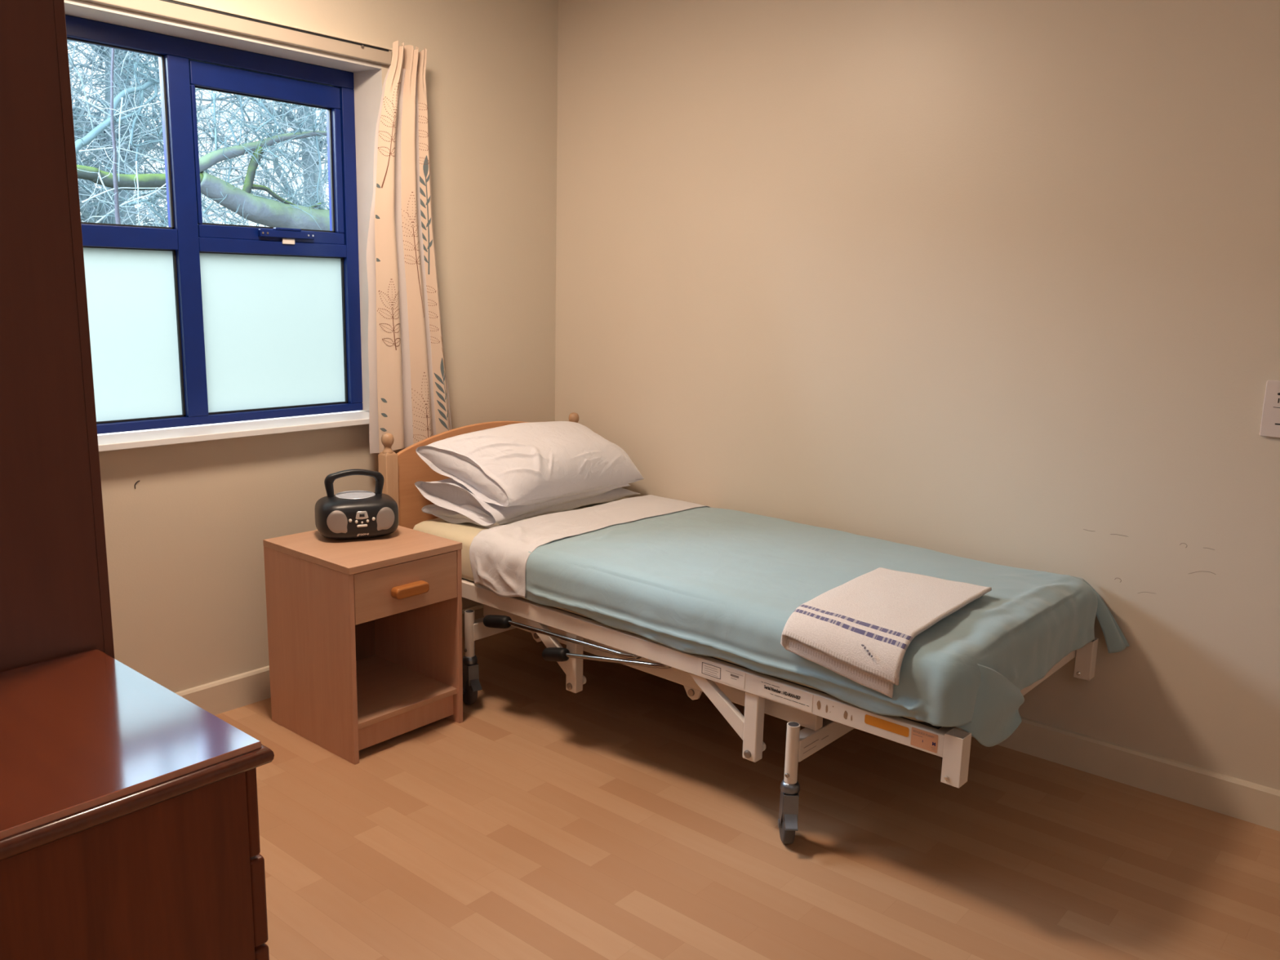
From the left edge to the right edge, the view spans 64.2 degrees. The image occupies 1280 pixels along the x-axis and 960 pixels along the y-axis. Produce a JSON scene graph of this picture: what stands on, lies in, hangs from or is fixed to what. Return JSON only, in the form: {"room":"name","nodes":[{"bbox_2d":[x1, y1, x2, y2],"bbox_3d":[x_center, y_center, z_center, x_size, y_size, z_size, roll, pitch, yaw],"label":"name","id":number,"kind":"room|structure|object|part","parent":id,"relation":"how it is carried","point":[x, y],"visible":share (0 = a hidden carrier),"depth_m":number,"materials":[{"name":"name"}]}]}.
{"room":"care facility","nodes":[
{"label":"care facility","id":0,"kind":"room"},
{"bbox_2d":[77,0,558,693],"bbox_3d":[-1.420,-0.528,3.234,0.302,2.560,2.960,10,14,39],"label":"wall","id":1,"kind":"structure","parent":0,"point":[186,525],"depth_m":3.59,"materials":[{"name":"beige paint"}]},
{"bbox_2d":[65,14,368,452],"bbox_3d":[-1.379,-0.729,3.113,0.242,1.199,1.362,10,14,39],"label":"window","id":2,"kind":"structure","parent":1,"relation":"in","point":[193,322],"depth_m":3.27,"materials":[{"name":"blue paint"}]},
{"bbox_3d":[-1.651,-0.422,3.000,0.006,0.529,0.609,10,14,39],"label":"pane","id":3,"kind":"part","parent":2,"relation":"part of","materials":[{"name":"white glass"}]},
{"bbox_3d":[-1.370,-0.146,3.205,0.182,0.021,1.362,10,14,39],"label":"sill","id":4,"kind":"part","parent":2,"relation":"part of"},
{"bbox_3d":[-1.227,-1.058,3.373,0.056,0.527,0.529,10,14,39],"label":"sash","id":5,"kind":"part","parent":2,"relation":"part of","materials":[{"name":"blue paint"}]},
{"bbox_3d":[-1.241,-0.502,3.479,0.006,0.527,0.545,10,14,39],"label":"pane","id":6,"kind":"part","parent":2,"relation":"part of","materials":[{"name":"white glass"}]},
{"bbox_3d":[-1.182,-0.827,3.418,0.020,0.032,0.200,10,14,39],"label":"sash handle","id":7,"kind":"part","parent":2,"relation":"part of","materials":[{"name":"blue paint"}]},
{"bbox_2d":[63,0,382,410],"bbox_3d":[-1.400,-0.750,3.123,0.191,1.188,1.355,10,14,39],"label":"window reveal","id":8,"kind":"structure","parent":1,"relation":"attached to","point":[367,77],"depth_m":3.48,"materials":[{"name":"white paint"}]},
{"bbox_2d":[82,0,392,65],"bbox_3d":[-1.293,-1.348,2.950,0.028,0.053,1.385,10,14,39],"label":"track","id":9,"kind":"object","parent":1,"relation":"attached to","point":[182,11],"visible":0.88,"depth_m":3.09,"materials":[{"name":"white metal"}]},
{"bbox_2d":[366,40,451,453],"bbox_3d":[-0.797,-0.777,3.567,0.069,1.403,0.364,9,13,35],"label":"curtain","id":10,"kind":"object","parent":9,"relation":"hanging from","point":[409,395],"visible":0.96,"depth_m":3.53,"materials":[{"name":"beige fabric"}]},
{"bbox_2d":[174,604,484,715],"bbox_3d":[-1.296,0.691,3.402,0.016,0.108,2.860,10,14,39],"label":"baseboard","id":11,"kind":"structure","parent":1,"relation":"attached to","point":[224,695],"depth_m":3.35,"materials":[{"name":"beige paint"}]},
{"bbox_2d":[214,627,1279,959],"bbox_3d":[-0.145,1.142,1.737,4.600,0.100,4.200,10,14,39],"label":"floor","id":12,"kind":"structure","parent":0,"point":[623,816],"depth_m":2.60,"materials":[{"name":"brown wood"}]},
{"bbox_2d":[0,0,114,671],"bbox_3d":[-1.441,-0.002,1.915,0.680,2.020,0.590,10,14,39],"label":"wardrobe","id":13,"kind":"object","parent":12,"relation":"on","point":[55,597],"visible":0.53,"depth_m":1.80,"materials":[{"name":"brown wood"}]},
{"bbox_3d":[-1.139,-0.046,2.000,0.337,1.948,0.018,10,14,39],"label":"door","id":14,"kind":"part","parent":13,"relation":"part of","materials":[{"name":"brown wood"}]},
{"bbox_2d":[0,648,274,959],"bbox_3d":[-0.952,0.734,1.639,0.598,0.700,0.517,10,14,39],"label":"dresser","id":15,"kind":"object","parent":12,"relation":"on","point":[129,815],"visible":1,"depth_m":1.49,"materials":[{"name":"brown wood"}]},
{"bbox_3d":[-0.765,0.793,1.451,0.018,0.664,0.460,10,14,39],"label":"panel","id":16,"kind":"part","parent":15,"relation":"part of","materials":[{"name":"brown wood"}]},
{"bbox_3d":[-0.816,0.475,1.760,0.570,0.154,0.021,10,14,39],"label":"drawer","id":17,"kind":"part","parent":15,"relation":"part of","materials":[{"name":"brown wood"}]},
{"bbox_3d":[-0.818,0.629,1.792,0.570,0.151,0.027,10,14,39],"label":"drawer","id":18,"kind":"part","parent":15,"relation":"part of","materials":[{"name":"brown wood"}]},
{"bbox_3d":[-0.821,0.773,1.819,0.570,0.132,0.027,10,14,39],"label":"drawer","id":19,"kind":"part","parent":15,"relation":"part of","materials":[{"name":"brown wood"}]},
{"bbox_2d":[262,525,462,764],"bbox_3d":[-0.858,0.486,3.223,0.487,0.598,0.412,10,14,39],"label":"nightstand","id":20,"kind":"object","parent":12,"relation":"on","point":[365,634],"visible":0.95,"depth_m":3.12,"materials":[{"name":"brown wood"}]},
{"bbox_3d":[-0.998,0.519,3.087,0.454,0.577,0.016,10,14,39],"label":"panel","id":21,"kind":"part","parent":20,"relation":"part of","materials":[{"name":"brown wood"}]},
{"bbox_2d":[315,468,398,539],"bbox_3d":[-0.896,0.073,3.229,0.249,0.208,0.194,-4,12,-25],"label":"radio","id":22,"kind":"object","parent":20,"relation":"on","point":[349,514],"visible":1,"depth_m":3.17,"materials":[{"name":"black plastic"}]},
{"bbox_2d":[326,510,347,533],"bbox_3d":[-0.928,0.129,3.128,0.062,0.072,0.008,-1,11,-10],"label":"speaker grille","id":23,"kind":"object","parent":22,"relation":"attached to","point":[336,520],"depth_m":3.13,"materials":[{"name":"silver metal"}]},
{"bbox_3d":[-0.908,0.017,3.246,0.185,0.106,0.028,-4,12,-25],"label":"handle","id":24,"kind":"part","parent":22,"relation":"part of","materials":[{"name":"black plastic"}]},
{"bbox_3d":[-0.905,0.046,3.245,0.124,0.009,0.131,-4,12,-25],"label":"disc lid","id":25,"kind":"part","parent":22,"relation":"part of","materials":[{"name":"silver metal"}]},
{"bbox_2d":[376,506,394,530],"bbox_3d":[-0.794,0.121,3.190,0.062,0.072,0.008,-7,14,-39],"label":"speaker grille","id":26,"kind":"object","parent":22,"relation":"attached to","point":[384,515],"depth_m":3.19,"materials":[{"name":"silver metal"}]},
{"bbox_3d":[-1.039,0.412,3.365,0.006,0.481,0.378,10,14,39],"label":"panel","id":27,"kind":"part","parent":20,"relation":"part of","materials":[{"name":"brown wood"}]},
{"bbox_3d":[-0.854,0.289,3.187,0.423,0.150,0.374,10,14,39],"label":"drawer","id":28,"kind":"part","parent":20,"relation":"part of","materials":[{"name":"brown wood"}]},
{"bbox_2d":[355,654,457,729],"bbox_3d":[-0.875,0.671,3.269,0.437,0.017,0.378,10,14,39],"label":"shelf","id":29,"kind":"object","parent":20,"relation":"attached to","point":[388,687],"depth_m":3.26,"materials":[{"name":"brown wood"}]},
{"bbox_3d":[-0.684,0.327,3.041,0.036,0.034,0.120,10,14,39],"label":"handle","id":30,"kind":"part","parent":20,"relation":"part of","materials":[{"name":"orange wood"}]},
{"bbox_3d":[-0.743,0.469,3.384,0.454,0.577,0.016,10,14,39],"label":"panel","id":31,"kind":"part","parent":20,"relation":"part of","materials":[{"name":"brown wood"}]},
{"bbox_2d":[377,412,1098,844],"bbox_3d":[0.220,0.356,3.275,2.116,0.883,1.024,11,14,40],"label":"hospital bed","id":32,"kind":"object","parent":12,"relation":"on","point":[825,717],"visible":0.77,"depth_m":2.80,"materials":[{"name":"white paint"}]},
{"bbox_3d":[-0.874,0.206,3.568,0.049,0.618,0.049,11,14,40],"label":"post","id":33,"kind":"part","parent":32,"relation":"part of","materials":[{"name":"brown wood"}]},
{"bbox_3d":[-0.574,0.053,3.887,0.018,0.552,0.856,11,14,40],"label":"panel","id":34,"kind":"part","parent":32,"relation":"part of","materials":[{"name":"orange wood"}]},
{"bbox_3d":[-0.565,0.509,3.386,0.033,0.153,0.033,11,14,40],"label":"caster stem","id":35,"kind":"part","parent":32,"relation":"part of","materials":[{"name":"white paint"}]},
{"bbox_3d":[-0.198,0.547,3.085,0.043,0.188,0.034,11,14,40],"label":"lift leg","id":36,"kind":"part","parent":32,"relation":"part of","materials":[{"name":"white paint"}]},
{"bbox_3d":[-0.204,0.474,3.050,0.545,0.035,0.120,7,12,27],"label":"crank rod","id":37,"kind":"part","parent":32,"relation":"part of","materials":[{"name":"silver metal"}]},
{"bbox_3d":[-0.055,0.519,2.935,0.402,0.071,0.116,5,11,19],"label":"crank rod","id":38,"kind":"part","parent":32,"relation":"part of","materials":[{"name":"silver metal"}]},
{"bbox_2d":[413,497,923,721],"bbox_3d":[0.223,0.297,3.263,1.960,0.148,0.905,11,14,40],"label":"mattress","id":39,"kind":"object","parent":32,"relation":"on","point":[464,533],"visible":0.11,"depth_m":3.43,"materials":[{"name":"beige fabric"}]},
{"bbox_2d":[421,487,639,528],"bbox_3d":[-0.374,0.070,3.759,0.310,0.095,0.829,11,14,40],"label":"pillow","id":40,"kind":"object","parent":39,"relation":"on","point":[450,516],"visible":0.24,"depth_m":3.54,"materials":[{"name":"white fabric"}]},
{"bbox_2d":[414,478,630,525],"bbox_3d":[-0.379,0.026,3.735,0.310,0.155,0.856,11,14,40],"label":"pillow","id":41,"kind":"object","parent":40,"relation":"on","point":[449,494],"visible":0.34,"depth_m":3.51,"materials":[{"name":"white fabric"}]},
{"bbox_2d":[415,421,644,506],"bbox_3d":[-0.374,-0.070,3.725,0.373,0.266,0.833,11,14,40],"label":"pillow","id":42,"kind":"object","parent":41,"relation":"on","point":[513,464],"visible":1,"depth_m":3.55,"materials":[{"name":"white fabric"}]},
{"bbox_2d":[469,494,711,598],"bbox_3d":[-0.143,0.210,3.568,0.278,0.189,0.985,11,14,40],"label":"sheet","id":43,"kind":"object","parent":39,"relation":"on","point":[499,555],"visible":0.84,"depth_m":3.30,"materials":[{"name":"white fabric"}]},
{"bbox_2d":[523,506,1129,746],"bbox_3d":[0.514,0.353,3.024,1.497,0.246,1.012,11,14,40],"label":"bedspread","id":44,"kind":"object","parent":39,"relation":"on","point":[724,584],"visible":0.84,"depth_m":2.79,"materials":[{"name":"green fabric"}]},
{"bbox_2d":[780,567,991,697],"bbox_3d":[0.630,0.371,2.592,0.328,0.156,0.541,11,14,40],"label":"towel","id":45,"kind":"object","parent":44,"relation":"on","point":[861,629],"visible":1,"depth_m":2.46,"materials":[{"name":"white fabric"}]},
{"bbox_3d":[-0.075,0.454,2.948,2.030,0.054,0.025,11,14,40],"label":"rail","id":46,"kind":"part","parent":32,"relation":"part of","materials":[{"name":"white metal"}]},
{"bbox_2d":[704,665,741,679],"bbox_3d":[0.219,0.509,2.679,0.126,0.024,0.001,11,14,40],"label":"label","id":47,"kind":"object","parent":32,"relation":"attached to","point":[732,675],"depth_m":2.66,"materials":[{"name":"white paper"}]},
{"bbox_3d":[0.297,0.639,2.664,0.043,0.188,0.034,11,14,40],"label":"lift leg","id":48,"kind":"part","parent":32,"relation":"part of","materials":[{"name":"white paint"}]},
{"bbox_2d":[761,681,808,706],"bbox_3d":[0.362,0.535,2.556,0.143,0.025,0.001,11,14,40],"label":"label","id":49,"kind":"object","parent":32,"relation":"attached to","point":[762,682],"depth_m":2.57,"materials":[{"name":"white paper"}]},
{"bbox_3d":[0.383,0.687,2.571,0.033,0.153,0.033,11,14,40],"label":"caster stem","id":50,"kind":"part","parent":32,"relation":"part of","materials":[{"name":"white paint"}]},
{"bbox_3d":[0.711,0.624,2.296,0.044,0.117,0.046,11,14,40],"label":"corner post","id":51,"kind":"part","parent":32,"relation":"part of","materials":[{"name":"white paint"}]},
{"bbox_3d":[0.972,0.539,2.641,0.026,0.052,0.875,11,14,40],"label":"foot rail","id":52,"kind":"part","parent":32,"relation":"part of","materials":[{"name":"white metal"}]},
{"bbox_3d":[1.288,0.513,2.949,0.044,0.117,0.046,11,14,40],"label":"corner post","id":53,"kind":"part","parent":32,"relation":"part of","materials":[{"name":"white metal"}]},
{"bbox_2d":[555,0,1279,790],"bbox_3d":[1.170,-0.434,3.063,4.500,2.560,0.101,10,14,39],"label":"wall","id":54,"kind":"structure","parent":0,"point":[995,282],"depth_m":3.10,"materials":[{"name":"beige paint"}]},
{"bbox_2d":[971,716,1279,831],"bbox_3d":[1.218,0.798,3.155,4.200,0.108,0.016,10,14,39],"label":"baseboard","id":55,"kind":"structure","parent":54,"relation":"attached to","point":[1236,797],"depth_m":2.94,"materials":[{"name":"beige paint"}]},
{"bbox_2d":[1259,379,1279,437],"bbox_3d":[1.673,-0.177,2.603,0.146,0.146,0.012,10,14,39],"label":"switch plate","id":56,"kind":"object","parent":54,"relation":"attached to","point":[1270,419],"visible":1,"depth_m":2.63,"materials":[{"name":"white plastic"}]},
{"label":"outside","id":57,"kind":"structure","parent":0,"visible":0},
{"bbox_3d":[-13.207,-2.007,20.354,39.700,0.300,36.000,10,14,39],"label":"ground","id":58,"kind":"structure","parent":57,"visible":0},
{"bbox_2d":[77,48,168,226],"bbox_3d":[-3.198,-1.243,6.393,0.331,3.899,0.626,4,11,16],"label":"sapling","id":59,"kind":"object","parent":58,"relation":"on","point":[116,188],"visible":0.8,"depth_m":6.23,"materials":[{"name":"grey plant"}]},
{"bbox_3d":[-3.198,-1.244,6.398,0.039,3.899,0.120,10,14,39],"label":"stem","id":60,"kind":"part","parent":59,"relation":"part of","materials":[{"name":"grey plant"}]},
{"bbox_2d":[67,40,208,226],"bbox_3d":[-5.611,-5.080,9.937,3.251,10.010,3.383,-1,11,-13],"label":"bare tree","id":61,"kind":"object","parent":58,"relation":"on","point":[100,140],"visible":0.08,"depth_m":10.44,"materials":[{"name":"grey plant"}]},
{"bbox_2d":[75,49,226,226],"bbox_3d":[-4.042,-1.528,7.859,0.801,3.877,1.938,10,14,39],"label":"tree","id":62,"kind":"object","parent":58,"relation":"on","point":[79,143],"visible":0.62,"depth_m":7.79,"materials":[{"name":"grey plant"}]},
{"bbox_2d":[66,40,328,226],"bbox_3d":[-6.134,-3.370,9.754,7.262,5.079,10.344,10,14,39],"label":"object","id":63,"kind":"object","parent":58,"relation":"on","point":[162,193],"visible":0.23,"depth_m":9.59,"materials":[{"name":"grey plant"}]},
{"bbox_2d":[76,88,329,231],"bbox_3d":[-3.116,-1.423,7.875,0.822,3.803,4.847,9,13,35],"label":"tree","id":64,"kind":"object","parent":58,"relation":"on","point":[260,210],"visible":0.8,"depth_m":7.79,"materials":[{"name":"green plant"}]},
{"bbox_2d":[152,66,328,223],"bbox_3d":[-4.387,-5.272,12.018,3.651,9.682,3.306,3,11,8],"label":"bare tree","id":65,"kind":"object","parent":58,"relation":"on","point":[306,154],"visible":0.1,"depth_m":12.49,"materials":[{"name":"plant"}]}
]}

